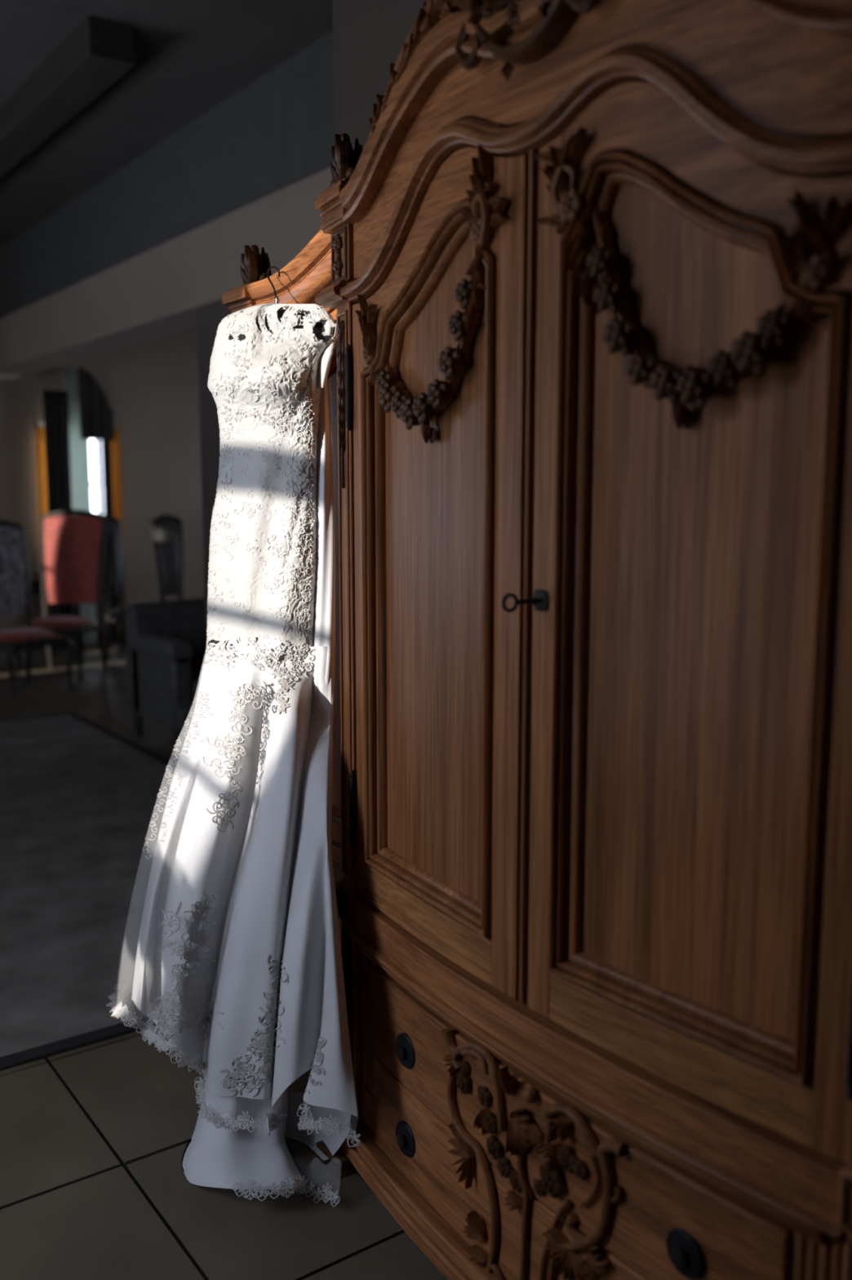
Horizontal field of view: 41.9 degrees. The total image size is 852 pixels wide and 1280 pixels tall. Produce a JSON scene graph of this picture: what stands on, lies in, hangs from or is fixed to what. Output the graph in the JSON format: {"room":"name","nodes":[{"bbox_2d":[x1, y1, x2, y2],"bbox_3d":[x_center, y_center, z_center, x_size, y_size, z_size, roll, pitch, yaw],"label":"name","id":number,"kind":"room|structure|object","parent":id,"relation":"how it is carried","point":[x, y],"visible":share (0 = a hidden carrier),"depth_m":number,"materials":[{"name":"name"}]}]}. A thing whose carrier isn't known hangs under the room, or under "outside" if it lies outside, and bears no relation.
{"room":"dressing room","nodes":[
{"label":"dressing room","id":0,"kind":"room"},
{"bbox_2d":[77,367,114,439],"bbox_3d":[-3.293,-2.355,11.102,0.343,0.700,0.044,-5,10,-35],"label":"swag","id":1,"kind":"object","parent":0,"point":[96,415],"visible":1,"depth_m":11.09},
{"bbox_2d":[0,327,204,650],"bbox_3d":[-4.374,-1.746,10.751,7.800,3.750,0.150,-5,10,-35],"label":"wall","id":2,"kind":"structure","parent":0,"point":[151,388],"depth_m":11.63,"materials":[{"name":"paint"}]},
{"bbox_2d":[35,422,103,514],"bbox_3d":[-3.580,-1.549,11.339,0.780,1.300,0.060,-5,10,-35],"label":"window","id":3,"kind":"structure","parent":2,"relation":"in","point":[98,455],"depth_m":11.44,"materials":[{"name":"white glass"}]},
{"bbox_2d":[0,0,333,247],"bbox_3d":[-0.546,-2.922,5.133,7.800,0.100,13.500,-5,10,-35],"label":"ceiling","id":4,"kind":"structure","parent":0,"point":[192,56],"depth_m":5.76,"materials":[{"name":"dark grey painted plaster"}]},
{"bbox_2d":[0,16,135,177],"bbox_3d":[-3.193,-3.123,7.604,0.220,0.170,6.000,-5,10,-35],"label":"beam","id":5,"kind":"structure","parent":4,"relation":"attached to","point":[99,51],"depth_m":5.61,"materials":[{"name":"grey paint"}]},
{"bbox_2d":[0,30,334,318],"bbox_3d":[-1.812,-2.832,7.394,0.190,0.690,8.000,-5,10,-35],"label":"wall","id":6,"kind":"structure","parent":0,"point":[276,132],"depth_m":6.65,"materials":[{"name":"paint"}]},
{"bbox_2d":[0,166,333,380],"bbox_3d":[-1.877,-2.271,7.424,0.350,0.430,8.000,-5,10,-35],"label":"ceiling beam","id":7,"kind":"structure","parent":6,"relation":"attached to","point":[157,292],"depth_m":6.89,"materials":[{"name":"grey paint"}]},
{"bbox_2d":[196,299,231,648],"bbox_3d":[-1.041,-0.596,6.470,0.320,2.630,0.520,-5,10,-35],"label":"wall pier","id":8,"kind":"object","parent":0,"point":[209,317],"visible":0.07,"depth_m":6.41,"materials":[{"name":"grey paint"}]},
{"bbox_2d":[0,641,447,1279],"bbox_3d":[-0.760,0.900,5.671,8.130,0.121,13.774,-5,10,-35],"label":"floor","id":9,"kind":"structure","parent":0,"point":[95,1138],"depth_m":2.57,"materials":[{"name":"tile"}]},
{"bbox_2d":[0,520,75,702],"bbox_3d":[-3.201,-0.257,8.704,0.613,1.360,0.611,5,9,34],"label":"dining chair","id":10,"kind":"object","parent":9,"relation":"on","point":[15,582],"visible":1,"depth_m":8.82,"materials":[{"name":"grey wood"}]},
{"bbox_2d":[0,526,26,615],"bbox_3d":[-3.384,-0.545,8.793,0.130,0.700,0.510,5,9,34],"label":"cushion","id":11,"kind":"object","parent":10,"relation":"on","point":[12,539],"depth_m":8.86,"materials":[{"name":"grey fabric"}]},
{"bbox_2d":[0,627,55,641],"bbox_3d":[-3.168,-0.035,8.712,0.470,0.110,0.528,5,9,34],"label":"seat cushion","id":12,"kind":"object","parent":10,"relation":"on","point":[17,634],"depth_m":8.58,"materials":[{"name":"red fabric"}]},
{"bbox_2d":[35,426,52,647],"bbox_3d":[-3.785,-1.012,11.058,0.100,2.188,0.044,-5,10,-35],"label":"drape","id":13,"kind":"object","parent":9,"relation":"on","point":[39,430],"visible":0.43,"depth_m":10.96,"materials":[{"name":"brown fabric"}]},
{"bbox_2d":[29,572,80,660],"bbox_3d":[-4.049,-0.178,10.239,1.700,0.780,0.900,-5,10,-35],"label":"dining table","id":14,"kind":"object","parent":9,"relation":"on","point":[35,579],"visible":0.28,"depth_m":10.38,"materials":[{"name":"brown wood"}]},
{"bbox_2d":[42,389,75,647],"bbox_3d":[-3.635,-1.189,11.062,0.244,2.538,0.064,-5,10,-35],"label":"drape","id":15,"kind":"object","parent":9,"relation":"on","point":[55,413],"visible":0.44,"depth_m":10.97,"materials":[{"name":"black fabric"}]},
{"bbox_2d":[13,509,108,681],"bbox_3d":[-3.123,-0.400,9.536,0.661,1.420,0.613,1,8,10],"label":"dining chair","id":16,"kind":"object","parent":9,"relation":"on","point":[73,548],"visible":0.94,"depth_m":9.67,"materials":[{"name":"red fabric"}]},
{"bbox_2d":[32,615,94,627],"bbox_3d":[-3.129,-0.147,9.531,0.576,0.110,0.470,1,8,10],"label":"seat cushion","id":17,"kind":"object","parent":16,"relation":"on","point":[46,621],"depth_m":9.38,"materials":[{"name":"red fabric"}]},
{"bbox_2d":[43,515,102,604],"bbox_3d":[-3.085,-0.702,9.716,0.560,0.760,0.130,1,8,10],"label":"cushion","id":18,"kind":"object","parent":16,"relation":"on","point":[73,545],"depth_m":9.68,"materials":[{"name":"red fabric"}]},
{"bbox_2d":[62,368,97,644],"bbox_3d":[-3.482,-1.315,11.208,0.233,2.748,0.044,-5,10,-35],"label":"sheer curtain","id":19,"kind":"object","parent":9,"relation":"on","point":[79,448],"visible":0.53,"depth_m":11.15,"materials":[{"name":"white fabric"}]},
{"bbox_2d":[0,711,176,1071],"bbox_3d":[-2.382,0.905,5.154,3.050,0.012,4.810,-5,10,-35],"label":"area rug","id":20,"kind":"object","parent":9,"relation":"on","point":[78,797],"visible":0.5,"depth_m":4.61,"materials":[{"name":"grey carpet"}]},
{"bbox_2d":[101,440,118,643],"bbox_3d":[-3.239,-1.157,11.379,0.100,2.388,0.044,-5,10,-35],"label":"drape","id":21,"kind":"object","parent":9,"relation":"on","point":[105,444],"visible":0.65,"depth_m":11.32,"materials":[{"name":"grey fabric"}]},
{"bbox_2d":[99,514,128,667],"bbox_3d":[-2.777,-0.458,10.181,0.301,1.360,0.613,-7,10,-40],"label":"dining chair","id":22,"kind":"object","parent":9,"relation":"on","point":[113,584],"visible":0.58,"depth_m":10.29,"materials":[{"name":"brown wood"}]},
{"bbox_2d":[105,520,121,596],"bbox_3d":[-2.921,-0.753,10.312,0.200,0.700,0.130,-7,10,-40],"label":"cushion","id":23,"kind":"object","parent":22,"relation":"on","point":[113,554],"depth_m":10.29,"materials":[{"name":"grey fabric"}]},
{"bbox_2d":[109,608,126,617],"bbox_3d":[-2.751,-0.235,10.181,0.230,0.110,0.470,-7,10,-40],"label":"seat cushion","id":24,"kind":"object","parent":22,"relation":"on","point":[118,612],"depth_m":10.10,"materials":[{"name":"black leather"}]},
{"bbox_2d":[111,428,126,641],"bbox_3d":[-3.183,-1.070,11.480,0.134,2.188,0.064,-5,10,-35],"label":"drape","id":25,"kind":"object","parent":9,"relation":"on","point":[116,443],"visible":0.48,"depth_m":11.42,"materials":[{"name":"brown fabric"}]},
{"bbox_2d":[124,598,205,757],"bbox_3d":[-1.094,0.172,7.297,1.540,0.882,0.790,-5,10,-35],"label":"armchair","id":26,"kind":"object","parent":9,"relation":"on","point":[166,641],"visible":0.41,"depth_m":6.94,"materials":[{"name":"black leather"}]},
{"bbox_2d":[191,664,204,705],"bbox_3d":[-1.045,0.243,7.237,1.260,0.160,0.580,-5,10,-35],"label":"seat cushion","id":27,"kind":"object","parent":26,"relation":"on","point":[196,669],"depth_m":6.71,"materials":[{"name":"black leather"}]},
{"bbox_2d":[151,514,183,601],"bbox_3d":[-2.312,-0.470,10.264,0.321,1.360,0.613,-4,9,-25],"label":"dining chair","id":28,"kind":"object","parent":9,"relation":"on","point":[166,529],"visible":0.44,"depth_m":10.39,"materials":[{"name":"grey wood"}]},
{"bbox_2d":[156,520,180,595],"bbox_3d":[-2.407,-0.768,10.427,0.220,0.700,0.130,-4,9,-25],"label":"cushion","id":29,"kind":"object","parent":28,"relation":"on","point":[168,531],"depth_m":10.39,"materials":[{"name":"fabric"}]},
{"bbox_2d":[222,0,851,1279],"bbox_3d":[0.201,-0.027,2.325,0.728,2.624,2.153,-5,10,-35],"label":"armoire","id":30,"kind":"object","parent":9,"relation":"on","point":[582,269],"visible":0.97,"depth_m":1.77,"materials":[{"name":"brown wood"}]},
{"bbox_2d":[255,266,333,341],"bbox_3d":[-0.359,-0.808,2.695,0.398,0.202,0.035,8,11,44],"label":"hanger","id":31,"kind":"object","parent":30,"relation":"hanging from","point":[318,328],"visible":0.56,"depth_m":2.64,"materials":[{"name":"brown metal"}]},
{"bbox_2d":[106,303,360,1207],"bbox_3d":[-0.468,0.215,2.716,0.454,2.047,1.246,-5,10,-35],"label":"dress","id":32,"kind":"object","parent":31,"relation":"hanging from","point":[238,965],"visible":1,"depth_m":2.61,"materials":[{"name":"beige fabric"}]},
{"bbox_2d":[375,369,396,389],"bbox_3d":[-0.080,-0.517,2.232,0.042,0.049,0.046,1,8,8],"label":"flower","id":33,"kind":"object","parent":30,"relation":"on","point":[384,379],"depth_m":2.22,"materials":[{"name":"brown wood"}]},
{"bbox_2d":[377,380,403,413],"bbox_3d":[-0.069,-0.483,2.209,0.053,0.062,0.058,1,8,8],"label":"grapes","id":34,"kind":"object","parent":30,"relation":"on","point":[388,389],"depth_m":2.19,"materials":[{"name":"brown wood"}]},
{"bbox_2d":[390,390,413,418],"bbox_3d":[-0.047,-0.461,2.176,0.046,0.053,0.050,1,8,8],"label":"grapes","id":35,"kind":"object","parent":30,"relation":"on","point":[397,397],"depth_m":2.17,"materials":[{"name":"brown wood"}]},
{"bbox_2d":[399,396,421,430],"bbox_3d":[-0.025,-0.434,2.136,0.053,0.062,0.057,1,8,8],"label":"grapes","id":36,"kind":"object","parent":30,"relation":"on","point":[407,405],"depth_m":2.12,"materials":[{"name":"brown wood"}]},
{"bbox_2d":[412,391,439,424],"bbox_3d":[0.000,-0.437,2.093,0.052,0.060,0.055,1,8,7],"label":"grapes","id":37,"kind":"object","parent":30,"relation":"on","point":[424,411],"depth_m":2.08,"materials":[{"name":"brown wood"}]},
{"bbox_2d":[428,426,437,443],"bbox_3d":[0.011,-0.391,2.123,0.016,0.032,0.031,-5,10,-35],"label":"flower","id":38,"kind":"object","parent":30,"relation":"on","point":[433,431],"depth_m":2.11,"materials":[{"name":"brown wood"}]},
{"bbox_2d":[426,378,453,409],"bbox_3d":[0.025,-0.453,2.051,0.049,0.056,0.051,1,8,7],"label":"grapes","id":39,"kind":"object","parent":30,"relation":"on","point":[439,393],"depth_m":2.04,"materials":[{"name":"brown wood"}]},
{"bbox_2d":[437,345,466,380],"bbox_3d":[0.047,-0.500,2.007,0.052,0.060,0.055,1,8,7],"label":"flower","id":40,"kind":"object","parent":30,"relation":"on","point":[451,362],"depth_m":1.99,"materials":[{"name":"brown wood"}]},
{"bbox_2d":[448,309,466,342],"bbox_3d":[0.062,-0.558,1.977,0.047,0.053,0.049,1,8,7],"label":"flower","id":41,"kind":"object","parent":30,"relation":"on","point":[457,324],"depth_m":1.96,"materials":[{"name":"brown wood"}]},
{"bbox_2d":[455,1071,471,1093],"bbox_3d":[0.070,0.851,2.137,0.021,0.046,0.043,-5,10,-35],"label":"flower","id":42,"kind":"object","parent":30,"relation":"on","point":[463,1078],"depth_m":2.13,"materials":[{"name":"brown wood"}]},
{"bbox_2d":[454,278,473,309],"bbox_3d":[0.073,-0.608,1.955,0.045,0.051,0.047,1,8,6],"label":"flower","id":43,"kind":"object","parent":30,"relation":"on","point":[464,292],"depth_m":1.94,"materials":[{"name":"brown wood"}]},
{"bbox_2d":[460,1060,470,1075],"bbox_3d":[0.074,0.821,2.133,0.013,0.029,0.027,-5,10,-35],"label":"flower","id":44,"kind":"object","parent":30,"relation":"on","point":[464,1064],"depth_m":2.13,"materials":[{"name":"brown wood"}]},
{"bbox_2d":[476,1085,491,1106],"bbox_3d":[0.107,0.856,2.083,0.019,0.042,0.038,-5,10,-35],"label":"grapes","id":45,"kind":"object","parent":30,"relation":"on","point":[483,1092],"depth_m":2.08,"materials":[{"name":"brown wood"}]},
{"bbox_2d":[484,1111,497,1134],"bbox_3d":[0.119,0.900,2.070,0.020,0.044,0.041,-5,10,-35],"label":"flower","id":46,"kind":"object","parent":30,"relation":"on","point":[491,1117],"depth_m":2.06,"materials":[{"name":"brown wood"}]},
{"bbox_2d":[485,1135,502,1159],"bbox_3d":[0.125,0.944,2.067,0.021,0.045,0.044,-5,10,-35],"label":"flower","id":47,"kind":"object","parent":30,"relation":"on","point":[494,1144],"depth_m":2.06,"materials":[{"name":"brown wood"}]},
{"bbox_2d":[496,1155,512,1178],"bbox_3d":[0.142,0.971,2.046,0.019,0.041,0.040,-5,10,-35],"label":"flower","id":48,"kind":"object","parent":30,"relation":"on","point":[504,1163],"depth_m":2.04,"materials":[{"name":"brown wood"}]},
{"bbox_2d":[508,1168,522,1192],"bbox_3d":[0.163,0.983,2.018,0.019,0.039,0.041,-5,10,-35],"label":"flower","id":49,"kind":"object","parent":30,"relation":"on","point":[515,1175],"depth_m":2.01,"materials":[{"name":"brown wood"}]},
{"bbox_2d":[527,1186,533,1199],"bbox_3d":[0.184,0.993,1.996,0.011,0.024,0.024,-5,10,-35],"label":"flower","id":50,"kind":"object","parent":30,"relation":"on","point":[530,1189],"depth_m":1.99,"materials":[{"name":"brown wood"}]},
{"bbox_2d":[533,1179,545,1196],"bbox_3d":[0.199,0.971,1.969,0.014,0.031,0.029,-5,10,-35],"label":"flower","id":51,"kind":"object","parent":30,"relation":"on","point":[539,1190],"depth_m":1.97,"materials":[{"name":"brown wood"}]},
{"bbox_2d":[538,1161,565,1198],"bbox_3d":[0.216,0.940,1.933,0.028,0.060,0.061,-5,10,-35],"label":"flower","id":52,"kind":"object","parent":30,"relation":"on","point":[552,1176],"depth_m":1.92,"materials":[{"name":"brown wood"}]},
{"bbox_2d":[557,1143,576,1173],"bbox_3d":[0.238,0.887,1.900,0.023,0.049,0.048,-5,10,-35],"label":"flower","id":53,"kind":"object","parent":30,"relation":"on","point":[566,1153],"depth_m":1.89,"materials":[{"name":"brown wood"}]},
{"bbox_2d":[572,1157,588,1179],"bbox_3d":[0.258,0.894,1.879,0.017,0.036,0.036,-5,10,-35],"label":"flower","id":54,"kind":"object","parent":30,"relation":"on","point":[580,1165],"depth_m":1.87,"materials":[{"name":"brown wood"}]},
{"bbox_2d":[586,244,617,279],"bbox_3d":[0.266,-0.571,1.685,0.047,0.051,0.045,2,8,13],"label":"flower","id":55,"kind":"object","parent":30,"relation":"on","point":[602,260],"depth_m":1.67,"materials":[{"name":"brown wood"}]},
{"bbox_2d":[593,278,626,314],"bbox_3d":[0.277,-0.517,1.677,0.049,0.053,0.047,2,8,13],"label":"flower","id":56,"kind":"object","parent":30,"relation":"on","point":[609,294],"depth_m":1.67,"materials":[{"name":"brown wood"}]},
{"bbox_2d":[603,316,639,356],"bbox_3d":[0.292,-0.453,1.664,0.055,0.060,0.052,2,8,13],"label":"flower","id":57,"kind":"object","parent":30,"relation":"on","point":[622,335],"depth_m":1.65,"materials":[{"name":"brown wood"}]},
{"bbox_2d":[626,351,660,389],"bbox_3d":[0.320,-0.397,1.638,0.051,0.056,0.049,2,8,12],"label":"flower","id":58,"kind":"object","parent":30,"relation":"on","point":[643,366],"depth_m":1.63,"materials":[{"name":"brown wood"}]},
{"bbox_2d":[648,362,683,404],"bbox_3d":[0.349,-0.370,1.605,0.055,0.060,0.052,2,8,12],"label":"flower","id":59,"kind":"object","parent":30,"relation":"on","point":[666,378],"depth_m":1.59,"materials":[{"name":"brown wood"}]},
{"bbox_2d":[681,407,693,429],"bbox_3d":[0.375,-0.321,1.613,0.016,0.032,0.031,-5,10,-35],"label":"flower","id":60,"kind":"object","parent":30,"relation":"on","point":[687,413],"depth_m":1.61,"materials":[{"name":"brown wood"}]},
{"bbox_2d":[675,364,715,408],"bbox_3d":[0.381,-0.357,1.569,0.057,0.062,0.053,2,8,12],"label":"flower","id":61,"kind":"object","parent":30,"relation":"on","point":[695,384],"depth_m":1.56,"materials":[{"name":"brown wood"}]},
{"bbox_2d":[708,349,744,388],"bbox_3d":[0.414,-0.372,1.531,0.050,0.053,0.046,2,8,12],"label":"flower","id":62,"kind":"object","parent":30,"relation":"on","point":[726,370],"depth_m":1.52,"materials":[{"name":"brown wood"}]},
{"bbox_2d":[731,329,776,376],"bbox_3d":[0.440,-0.385,1.496,0.058,0.062,0.053,2,8,12],"label":"flower","id":63,"kind":"object","parent":30,"relation":"on","point":[754,354],"depth_m":1.48,"materials":[{"name":"brown wood"}]},
{"bbox_2d":[756,308,793,346],"bbox_3d":[0.462,-0.413,1.473,0.046,0.049,0.042,2,8,12],"label":"flower","id":64,"kind":"object","parent":30,"relation":"on","point":[775,327],"depth_m":1.46,"materials":[{"name":"brown wood"}]},
{"bbox_2d":[333,0,426,150],"bbox_3d":[1.224,-0.516,1.749,0.160,3.750,5.050,-5,10,-35],"label":"wall","id":65,"kind":"structure","parent":0,"point":[369,35],"depth_m":3.46,"materials":[{"name":"grey paint"}]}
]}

